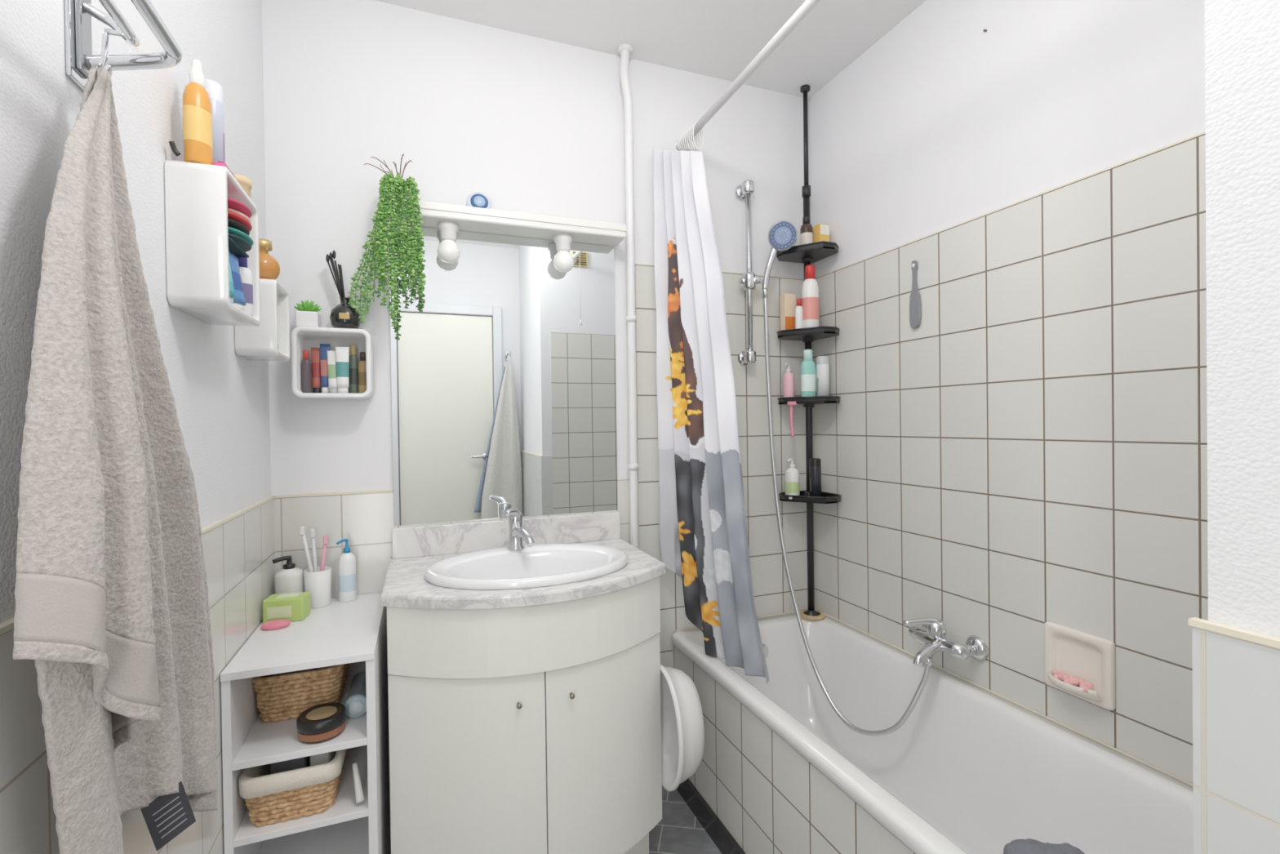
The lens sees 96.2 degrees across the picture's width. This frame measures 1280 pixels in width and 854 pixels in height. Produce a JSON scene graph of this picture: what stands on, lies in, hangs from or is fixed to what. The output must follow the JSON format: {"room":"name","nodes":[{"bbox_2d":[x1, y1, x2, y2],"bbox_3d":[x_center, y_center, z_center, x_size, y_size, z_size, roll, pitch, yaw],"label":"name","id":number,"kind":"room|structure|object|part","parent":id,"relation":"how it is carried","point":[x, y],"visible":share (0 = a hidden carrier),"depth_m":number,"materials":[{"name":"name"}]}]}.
{"room":"bathroom","nodes":[
{"label":"bathroom","id":0,"kind":"room"},
{"bbox_2d":[0,0,275,853],"bbox_3d":[-0.642,0.015,0.461,0.110,2.521,2.400,-1,0,-21],"label":"wall","id":1,"kind":"structure","parent":0,"point":[221,396],"depth_m":0.91,"materials":[{"name":"white paint"}]},
{"bbox_2d":[64,0,182,91],"bbox_3d":[-0.546,-0.484,0.484,0.121,0.145,0.574,-1,0,-21],"label":"towel rail","id":2,"kind":"object","parent":1,"relation":"attached to","point":[78,14],"visible":0.92,"depth_m":0.70,"materials":[{"name":"silver metal"}]},
{"bbox_2d":[13,63,217,853],"bbox_3d":[-0.624,0.157,0.726,0.079,1.172,0.437,-1,1,-24],"label":"bath towel","id":3,"kind":"object","parent":2,"relation":"hanging from","point":[112,613],"visible":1,"depth_m":0.61,"materials":[{"name":"grey fabric"}]},
{"bbox_2d":[140,781,195,850],"bbox_3d":[-0.621,0.513,0.758,0.001,0.075,0.061,-1,1,27],"label":"tag","id":4,"kind":"object","parent":3,"relation":"attached to","point":[167,815],"visible":1,"depth_m":0.76,"materials":[{"name":"grey plastic"}]},
{"bbox_2d":[164,159,260,326],"bbox_3d":[-0.786,-0.327,1.069,0.085,0.246,0.220,-1,0,-21],"label":"cube shelf","id":5,"kind":"object","parent":1,"relation":"attached to","point":[197,195],"visible":0.97,"depth_m":0.97,"materials":[{"name":"white paint"}]},
{"bbox_2d":[168,141,181,156],"bbox_3d":[-0.775,-0.464,0.958,0.009,0.023,0.016,0,1,37],"label":"hair clip","id":6,"kind":"object","parent":5,"relation":"on","point":[172,144],"visible":1,"depth_m":0.95,"materials":[{"name":"black plastic"}]},
{"bbox_2d":[182,58,213,164],"bbox_3d":[-0.763,-0.540,0.991,0.038,0.180,0.042,-1,0,-21],"label":"spray bottle","id":7,"kind":"object","parent":5,"relation":"on","point":[197,104],"visible":0.88,"depth_m":0.98,"materials":[{"name":"orange plastic"}]},
{"bbox_2d":[204,79,225,162],"bbox_3d":[-0.794,-0.543,1.065,0.038,0.185,0.038,-1,0,-21],"label":"aerosol can","id":8,"kind":"object","parent":5,"relation":"on","point":[215,90],"visible":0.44,"depth_m":1.06,"materials":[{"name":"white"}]},
{"bbox_2d":[213,161,240,185],"bbox_3d":[-0.753,-0.461,1.049,0.018,0.020,0.100,-1,0,-21],"label":"comb","id":9,"kind":"object","parent":5,"relation":"on","point":[218,163],"visible":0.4,"depth_m":1.01,"materials":[{"name":"pink plastic"}]},
{"bbox_2d":[228,254,235,304],"bbox_3d":[-0.748,-0.276,1.024,0.044,0.115,0.049,-1,1,-43],"label":"tube","id":10,"kind":"object","parent":5,"relation":"in","point":[232,293],"visible":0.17,"depth_m":1.03,"materials":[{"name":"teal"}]},
{"bbox_2d":[228,251,246,311],"bbox_3d":[-0.766,-0.271,1.082,0.044,0.105,0.040,0,1,42],"label":"tube","id":11,"kind":"object","parent":5,"relation":"in","point":[239,301],"visible":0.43,"depth_m":1.07,"materials":[{"name":"blue plastic"}]},
{"bbox_2d":[227,197,253,257],"bbox_3d":[-0.778,-0.377,1.081,0.082,0.082,0.137,-1,0,-21],"label":"pouches","id":12,"kind":"object","parent":5,"relation":"on","point":[239,226],"visible":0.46,"depth_m":1.06,"materials":[{"name":"teal"}]},
{"bbox_2d":[232,173,252,198],"bbox_3d":[-0.806,-0.474,1.147,0.052,0.046,0.052,-1,0,-21],"label":"tub","id":13,"kind":"object","parent":5,"relation":"on","point":[246,183],"visible":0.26,"depth_m":1.14,"materials":[{"name":"beige plastic"}]},
{"bbox_2d":[235,255,253,316],"bbox_3d":[-0.787,-0.279,1.133,0.040,0.120,0.028,-1,0,-21],"label":"bottle","id":14,"kind":"object","parent":5,"relation":"in","point":[246,274],"visible":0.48,"depth_m":1.13,"materials":[{"name":"white plastic"}]},
{"bbox_2d":[234,278,289,361],"bbox_3d":[-0.905,-0.254,1.382,0.083,0.179,0.146,-1,0,-21],"label":"cube shelf","id":15,"kind":"object","parent":1,"relation":"attached to","point":[260,343],"visible":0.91,"depth_m":1.32,"materials":[{"name":"white paint"}]},
{"bbox_2d":[258,238,279,279],"bbox_3d":[-0.901,-0.396,1.372,0.072,0.104,0.072,-1,0,-21],"label":"perfume bottle","id":16,"kind":"object","parent":15,"relation":"on","point":[269,267],"visible":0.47,"depth_m":1.36,"materials":[{"name":"orange glass"}]},
{"bbox_2d":[262,0,809,667],"bbox_3d":[-0.193,-0.004,1.966,2.025,2.521,0.110,-1,0,-21],"label":"wall","id":17,"kind":"structure","parent":0,"point":[530,124],"depth_m":1.81,"materials":[{"name":"white paint"}]},
{"bbox_2d":[290,326,374,399],"bbox_3d":[-0.853,-0.174,1.605,0.192,0.190,0.109,-1,0,-21],"label":"cube shelf","id":18,"kind":"object","parent":17,"relation":"attached to","point":[302,338],"visible":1,"depth_m":1.58,"materials":[{"name":"white paint"}]},
{"bbox_2d":[301,350,311,392],"bbox_3d":[-0.916,-0.151,1.576,0.025,0.118,0.018,-1,0,-21],"label":"bottle","id":19,"kind":"object","parent":18,"relation":"in","point":[306,376],"visible":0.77,"depth_m":1.57,"materials":[{"name":"grey"}]},
{"bbox_2d":[293,299,322,327],"bbox_3d":[-0.911,-0.309,1.578,0.067,0.080,0.067,-1,0,-21],"label":"potted succulent","id":20,"kind":"object","parent":18,"relation":"on","point":[308,315],"visible":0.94,"depth_m":1.56,"materials":[{"name":"white ceramic"}]},
{"bbox_2d":[311,347,321,392],"bbox_3d":[-0.898,-0.156,1.594,0.022,0.128,0.020,-1,0,11],"label":"tube","id":21,"kind":"object","parent":18,"relation":"in","point":[315,352],"visible":0.95,"depth_m":1.59,"materials":[{"name":"red"}]},
{"bbox_2d":[320,343,330,392],"bbox_3d":[-0.872,-0.162,1.593,0.022,0.138,0.020,-1,0,11],"label":"tube","id":22,"kind":"object","parent":18,"relation":"in","point":[324,348],"visible":0.89,"depth_m":1.59,"materials":[{"name":"blue plastic"}]},
{"bbox_2d":[327,350,337,392],"bbox_3d":[-0.846,-0.152,1.590,0.026,0.118,0.029,0,1,37],"label":"tube","id":23,"kind":"object","parent":18,"relation":"in","point":[331,366],"visible":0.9,"depth_m":1.58,"materials":[{"name":"white plastic"}]},
{"bbox_2d":[335,346,349,392],"bbox_3d":[-0.822,-0.157,1.589,0.029,0.128,0.026,-1,0,11],"label":"tube","id":24,"kind":"object","parent":18,"relation":"in","point":[342,353],"visible":0.93,"depth_m":1.58,"materials":[{"name":"white plastic"}]},
{"bbox_2d":[325,249,360,328],"bbox_3d":[-0.826,-0.382,1.610,0.080,0.224,0.080,-1,1,24],"label":"reed diffuser","id":25,"kind":"object","parent":18,"relation":"on","point":[343,315],"visible":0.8,"depth_m":1.59,"materials":[{"name":"black glass"}]},
{"bbox_2d":[348,345,358,393],"bbox_3d":[-0.812,-0.163,1.627,0.025,0.138,0.018,-1,0,-21],"label":"bottle","id":26,"kind":"object","parent":18,"relation":"in","point":[353,362],"visible":0.81,"depth_m":1.62,"materials":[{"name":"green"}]},
{"bbox_2d":[358,351,366,393],"bbox_3d":[-0.784,-0.153,1.627,0.025,0.118,0.018,-1,0,-21],"label":"bottle","id":27,"kind":"object","parent":18,"relation":"in","point":[362,363],"visible":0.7,"depth_m":1.62,"materials":[{"name":"brown"}]},
{"bbox_2d":[388,224,617,525],"bbox_3d":[-0.410,-0.159,1.829,0.702,0.896,0.008,-1,0,-21],"label":"bathroom mirror","id":28,"kind":"object","parent":17,"relation":"attached to","point":[504,374],"visible":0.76,"depth_m":1.82,"materials":[{"name":"clear glass"}]},
{"bbox_2d":[386,197,626,272],"bbox_3d":[-0.395,-0.571,1.781,0.714,0.157,0.107,-1,0,-21],"label":"vanity light fixture","id":29,"kind":"object","parent":17,"relation":"attached to","point":[449,219],"visible":0.91,"depth_m":1.75,"materials":[{"name":"white metal"}]},
{"bbox_2d":[347,153,426,328],"bbox_3d":[-0.708,-0.522,1.602,0.188,0.496,0.132,-1,1,-37],"label":"trailing plant","id":30,"kind":"object","parent":29,"relation":"on","point":[399,189],"visible":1,"depth_m":1.59,"materials":[{"name":"green plant"}]},
{"bbox_2d":[466,191,491,208],"bbox_3d":[-0.490,-0.677,1.748,0.074,0.076,0.039,-1,0,-21],"label":"tin","id":31,"kind":"object","parent":29,"relation":"on","point":[476,199],"visible":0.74,"depth_m":1.74,"materials":[{"name":"blue"}]},
{"bbox_2d":[617,43,639,548],"bbox_3d":[-0.028,-0.006,1.937,0.052,2.522,0.063,-1,1,30],"label":"pipe","id":32,"kind":"object","parent":17,"relation":"attached to","point":[624,50],"visible":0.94,"depth_m":1.93,"materials":[{"name":"white metal"}]},
{"bbox_2d":[671,0,821,151],"bbox_3d":[0.409,-0.995,1.327,0.064,0.073,1.559,-1,0,-21],"label":"shower curtain rod","id":33,"kind":"object","parent":17,"relation":"attached to","point":[806,7],"depth_m":1.56,"materials":[{"name":"white metal"}]},
{"bbox_2d":[677,122,704,151],"bbox_3d":[0.171,-0.960,1.953,0.042,0.096,0.132,-1,0,-21],"label":"curtain rings","id":34,"kind":"object","parent":33,"relation":"hanging from","point":[692,141],"visible":0.9,"depth_m":1.93,"materials":[{"name":"white plastic"}]},
{"bbox_2d":[653,146,768,683],"bbox_3d":[0.227,-0.123,1.809,0.096,1.680,0.474,-1,1,-37],"label":"shower curtain","id":35,"kind":"object","parent":33,"relation":"hanging from","point":[704,541],"visible":1,"depth_m":1.85,"materials":[{"name":"fabric"}]},
{"bbox_2d":[735,179,760,364],"bbox_3d":[0.396,-0.561,2.090,0.074,0.665,0.080,-1,0,-21],"label":"riser rail","id":36,"kind":"object","parent":17,"relation":"attached to","point":[748,281],"depth_m":2.08,"materials":[{"name":"silver metal"}]},
{"bbox_2d":[374,0,926,98],"bbox_3d":[0.216,-1.311,0.839,2.025,0.100,2.500,-1,0,-21],"label":"ceiling","id":37,"kind":"structure","parent":0,"point":[719,39],"depth_m":1.82,"materials":[{"name":"white paint"}]},
{"bbox_2d":[648,786,721,853],"bbox_3d":[0.252,1.310,0.861,2.025,0.100,2.500,-1,0,-21],"label":"floor","id":38,"kind":"structure","parent":0,"point":[678,831],"depth_m":1.78,"materials":[{"name":"grey tile"}]},
{"bbox_2d":[220,592,391,853],"bbox_3d":[-0.787,0.879,1.423,0.280,0.780,0.484,-1,0,-21],"label":"open shelf unit","id":39,"kind":"object","parent":38,"relation":"on","point":[354,633],"visible":0.7,"depth_m":1.27,"materials":[{"name":"white laminate"}]},
{"bbox_2d":[260,618,290,630],"bbox_3d":[-0.892,0.484,1.407,0.062,0.014,0.046,-1,0,-21],"label":"soap bar","id":40,"kind":"object","parent":39,"relation":"on","point":[273,624],"visible":1,"depth_m":1.40,"materials":[{"name":"pink"}]},
{"bbox_2d":[262,591,310,622],"bbox_3d":[-0.903,0.461,1.470,0.092,0.060,0.061,-1,0,-13],"label":"soap box","id":41,"kind":"object","parent":39,"relation":"on","point":[292,606],"visible":0.97,"depth_m":1.45,"materials":[{"name":"green cardboard"}]},
{"bbox_2d":[271,555,304,594],"bbox_3d":[-0.955,0.420,1.561,0.072,0.141,0.068,-1,0,-21],"label":"soap bottle","id":42,"kind":"object","parent":39,"relation":"on","point":[290,579],"visible":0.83,"depth_m":1.54,"materials":[{"name":"white"}]},
{"bbox_2d":[238,748,347,826],"bbox_3d":[-0.793,0.772,1.361,0.192,0.115,0.353,-1,0,-21],"label":"wicker basket","id":43,"kind":"object","parent":39,"relation":"on","point":[273,793],"visible":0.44,"depth_m":1.21,"materials":[{"name":"beige wicker"}]},
{"bbox_2d":[251,662,349,722],"bbox_3d":[-0.840,0.620,1.455,0.191,0.110,0.300,-1,0,-21],"label":"wicker basket","id":44,"kind":"object","parent":39,"relation":"on","point":[281,696],"visible":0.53,"depth_m":1.32,"materials":[{"name":"brown wicker"}]},
{"bbox_2d":[299,525,331,608],"bbox_3d":[-0.883,0.379,1.574,0.066,0.220,0.066,-1,0,22],"label":"toothbrush cup","id":45,"kind":"object","parent":39,"relation":"on","point":[317,580],"visible":0.97,"depth_m":1.56,"materials":[{"name":"white plastic"}]},
{"bbox_2d":[296,702,346,743],"bbox_3d":[-0.700,0.651,1.265,0.096,0.046,0.096,-1,0,-21],"label":"jar","id":46,"kind":"object","parent":39,"relation":"on","point":[322,722],"visible":1,"depth_m":1.24,"materials":[{"name":"brown"}]},
{"bbox_2d":[336,538,356,602],"bbox_3d":[-0.826,0.401,1.618,0.048,0.174,0.040,-1,0,-21],"label":"lotion bottle","id":47,"kind":"object","parent":39,"relation":"on","point":[347,560],"visible":1,"depth_m":1.60,"materials":[{"name":"white plastic"}]},
{"bbox_2d":[344,671,366,717],"bbox_3d":[-0.681,0.646,1.393,0.052,0.052,0.154,-1,0,-21],"label":"can","id":48,"kind":"object","parent":39,"relation":"on","point":[355,704],"visible":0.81,"depth_m":1.33,"materials":[{"name":"blue"}]},
{"bbox_2d":[351,762,364,803],"bbox_3d":[-0.623,0.784,1.265,0.045,0.075,0.018,0,1,39],"label":"brush","id":49,"kind":"object","parent":39,"relation":"on","point":[359,796],"visible":1,"depth_m":1.26,"materials":[{"name":"white plastic"}]},
{"bbox_2d":[386,575,662,853],"bbox_3d":[-0.308,0.836,1.592,0.696,0.850,0.513,-1,0,-21],"label":"vanity cabinet","id":50,"kind":"object","parent":38,"relation":"on","point":[534,729],"visible":0.87,"depth_m":1.35,"materials":[{"name":"white wood"}]},
{"bbox_2d":[380,511,665,608],"bbox_3d":[-0.311,0.353,1.584,0.724,0.117,0.523,-1,0,-21],"label":"countertop","id":51,"kind":"structure","parent":50,"relation":"on","point":[415,548],"depth_m":1.66,"materials":[{"name":"white stone"}]},
{"bbox_2d":[504,507,534,550],"bbox_3d":[-0.356,0.300,1.665,0.074,0.128,0.159,-1,0,-21],"label":"faucet","id":52,"kind":"object","parent":51,"relation":"on","point":[517,533],"visible":1,"depth_m":1.69,"materials":[{"name":"silver metal"}]},
{"bbox_2d":[424,543,628,590],"bbox_3d":[-0.296,0.426,1.567,0.544,0.131,0.400,-1,0,-21],"label":"washbasin","id":53,"kind":"object","parent":51,"relation":"in","point":[543,565],"visible":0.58,"depth_m":1.62,"materials":[{"name":"white ceramic"}]},
{"bbox_2d":[660,663,704,791],"bbox_3d":[0.104,0.841,1.632,0.097,0.336,0.256,-1,0,-21],"label":"tub","id":54,"kind":"object","parent":50,"relation":"attached to","point":[682,726],"visible":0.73,"depth_m":1.57,"materials":[{"name":"white plastic"}]},
{"bbox_2d":[671,608,1193,853],"bbox_3d":[0.670,0.903,1.419,0.617,0.378,1.536,-1,0,-21],"label":"bathtub","id":55,"kind":"object","parent":38,"relation":"on","point":[971,769],"depth_m":1.49,"materials":[{"name":"white ceramic"}]},
{"bbox_2d":[672,644,915,853],"bbox_3d":[0.409,1.012,1.316,0.028,0.484,1.544,-1,0,-21],"label":"panel","id":56,"kind":"object","parent":55,"relation":"attached to","point":[771,799],"depth_m":1.49,"materials":[{"name":"white tile"}]},
{"bbox_2d":[675,777,746,853],"bbox_3d":[0.392,1.217,1.309,0.014,0.075,1.543,-1,0,-21],"label":"baseboard","id":57,"kind":"structure","parent":56,"relation":"attached to","point":[725,842],"depth_m":1.76,"materials":[{"name":"black tile"}]},
{"bbox_2d":[776,84,841,615],"bbox_3d":[0.616,-0.281,2.113,0.187,1.988,0.195,-1,0,-21],"label":"shower caddy","id":58,"kind":"object","parent":55,"relation":"on","point":[809,253],"visible":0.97,"depth_m":2.15,"materials":[{"name":"black plastic"}]},
{"bbox_2d":[779,293,795,330],"bbox_3d":[0.551,-0.415,2.139,0.048,0.155,0.036,-1,0,-21],"label":"box","id":59,"kind":"object","parent":58,"relation":"in","point":[787,301],"visible":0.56,"depth_m":2.12,"materials":[{"name":"beige cardboard"}]},
{"bbox_2d":[782,363,794,397],"bbox_3d":[0.549,-0.164,2.127,0.043,0.145,0.040,-1,0,-21],"label":"soap dispenser","id":60,"kind":"object","parent":58,"relation":"in","point":[788,377],"visible":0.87,"depth_m":2.11,"materials":[{"name":"pink plastic"}]},
{"bbox_2d":[786,401,797,436],"bbox_3d":[0.553,-0.028,2.086,0.035,0.128,0.021,-1,0,-21],"label":"razor","id":61,"kind":"object","parent":58,"relation":"in","point":[790,403],"visible":1,"depth_m":2.08,"materials":[{"name":"pink plastic"}]},
{"bbox_2d":[785,457,799,499],"bbox_3d":[0.559,0.190,2.115,0.056,0.152,0.053,-1,0,-21],"label":"soap dispenser","id":62,"kind":"object","parent":58,"relation":"in","point":[792,482],"visible":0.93,"depth_m":2.10,"materials":[{"name":"white plastic"}]},
{"bbox_2d":[795,297,803,328],"bbox_3d":[0.581,-0.403,2.095,0.032,0.130,0.022,-1,0,-21],"label":"bottle","id":63,"kind":"object","parent":58,"relation":"in","point":[798,310],"visible":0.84,"depth_m":2.09,"materials":[{"name":"white plastic"}]},
{"bbox_2d":[800,216,813,244],"bbox_3d":[0.609,-0.702,2.100,0.044,0.130,0.044,-1,0,-21],"label":"dropper bottle","id":64,"kind":"object","parent":58,"relation":"in","point":[806,229],"visible":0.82,"depth_m":2.08,"materials":[{"name":"brown"}]},
{"bbox_2d":[800,349,816,396],"bbox_3d":[0.615,-0.187,2.098,0.059,0.190,0.041,-1,0,-21],"label":"bottle","id":65,"kind":"object","parent":58,"relation":"in","point":[808,382],"visible":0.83,"depth_m":2.08,"materials":[{"name":"teal plastic"}]},
{"bbox_2d":[801,264,819,328],"bbox_3d":[0.621,-0.463,2.094,0.063,0.250,0.056,-1,0,-21],"label":"shampoo bottle","id":66,"kind":"object","parent":58,"relation":"in","point":[810,290],"visible":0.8,"depth_m":2.07,"materials":[{"name":"white plastic"}]},
{"bbox_2d":[808,457,821,496],"bbox_3d":[0.640,0.190,2.098,0.042,0.150,0.042,-1,0,-21],"label":"can","id":67,"kind":"object","parent":58,"relation":"in","point":[815,464],"visible":0.85,"depth_m":2.08,"materials":[{"name":"grey metal"}]},
{"bbox_2d":[812,223,829,242],"bbox_3d":[0.663,-0.688,2.109,0.043,0.100,0.052,-1,0,-21],"label":"carton","id":68,"kind":"object","parent":58,"relation":"in","point":[820,231],"visible":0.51,"depth_m":2.09,"materials":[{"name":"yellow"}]},
{"bbox_2d":[816,355,829,395],"bbox_3d":[0.667,-0.175,2.097,0.047,0.165,0.046,-1,0,-21],"label":"bottle","id":69,"kind":"object","parent":58,"relation":"in","point":[822,362],"visible":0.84,"depth_m":2.08,"materials":[{"name":"white plastic"}]},
{"bbox_2d":[799,608,826,620],"bbox_3d":[0.647,0.706,2.161,0.100,0.012,0.100,-1,0,-21],"label":"disc","id":70,"kind":"object","parent":55,"relation":"on","point":[822,615],"visible":0.73,"depth_m":2.13,"materials":[{"name":"brown"}]},
{"bbox_3d":[0.676,0.717,1.423,0.597,0.006,1.532,-1,0,-21],"label":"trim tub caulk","id":71,"kind":"part","parent":55,"relation":"part of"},
{"bbox_2d":[1003,838,1084,853],"bbox_3d":[0.611,0.669,0.833,0.102,0.114,0.178,-1,0,-21],"label":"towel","id":72,"kind":"object","parent":55,"relation":"on","point":[1028,846],"visible":1,"depth_m":0.86,"materials":[{"name":"grey fabric"}]},
{"bbox_2d":[808,0,1208,783],"bbox_3d":[1.147,-0.015,1.146,0.109,2.521,2.400,-1,0,-21],"label":"wall","id":73,"kind":"structure","parent":0,"point":[1012,461],"depth_m":1.45,"materials":[{"name":"white tile"}]},
{"bbox_2d":[909,260,921,328],"bbox_3d":[0.841,-0.405,1.759,0.014,0.205,0.042,-1,0,-21],"label":"brush","id":74,"kind":"object","parent":73,"relation":"attached to","point":[915,306],"visible":1,"depth_m":1.75,"materials":[{"name":"grey plastic"}]},
{"bbox_2d":[902,617,988,666],"bbox_3d":[0.822,0.600,1.623,0.178,0.114,0.218,-1,0,-21],"label":"mixer tap","id":75,"kind":"object","parent":73,"relation":"attached to","point":[932,633],"visible":1,"depth_m":1.59,"materials":[{"name":"silver metal"}]},
{"bbox_2d":[762,288,933,736],"bbox_3d":[0.604,0.206,1.825,0.110,1.407,0.585,-1,1,-40],"label":"shower hose","id":76,"kind":"object","parent":75,"relation":"attached to","point":[928,663],"visible":0.98,"depth_m":1.96,"materials":[{"name":"silver metal"}]},
{"bbox_2d":[761,220,797,289],"bbox_3d":[0.498,-0.612,2.050,0.125,0.234,0.060,-1,0,7],"label":"shower","id":77,"kind":"object","parent":76,"relation":"on","point":[782,235],"visible":1,"depth_m":2.04,"materials":[{"name":"silver metal"}]},
{"bbox_2d":[1044,622,1115,710],"bbox_3d":[1.001,0.552,1.331,0.050,0.153,0.148,-1,0,-21],"label":"soap dish","id":78,"kind":"object","parent":73,"relation":"attached to","point":[1080,664],"visible":1,"depth_m":1.32,"materials":[{"name":"white ceramic"}]},
{"bbox_2d":[1187,0,1279,853],"bbox_3d":[1.003,-0.007,0.318,0.769,2.521,0.757,-1,0,-21],"label":"wall","id":79,"kind":"structure","parent":0,"point":[1236,651],"depth_m":0.51,"materials":[{"name":"white paint"}]}
]}

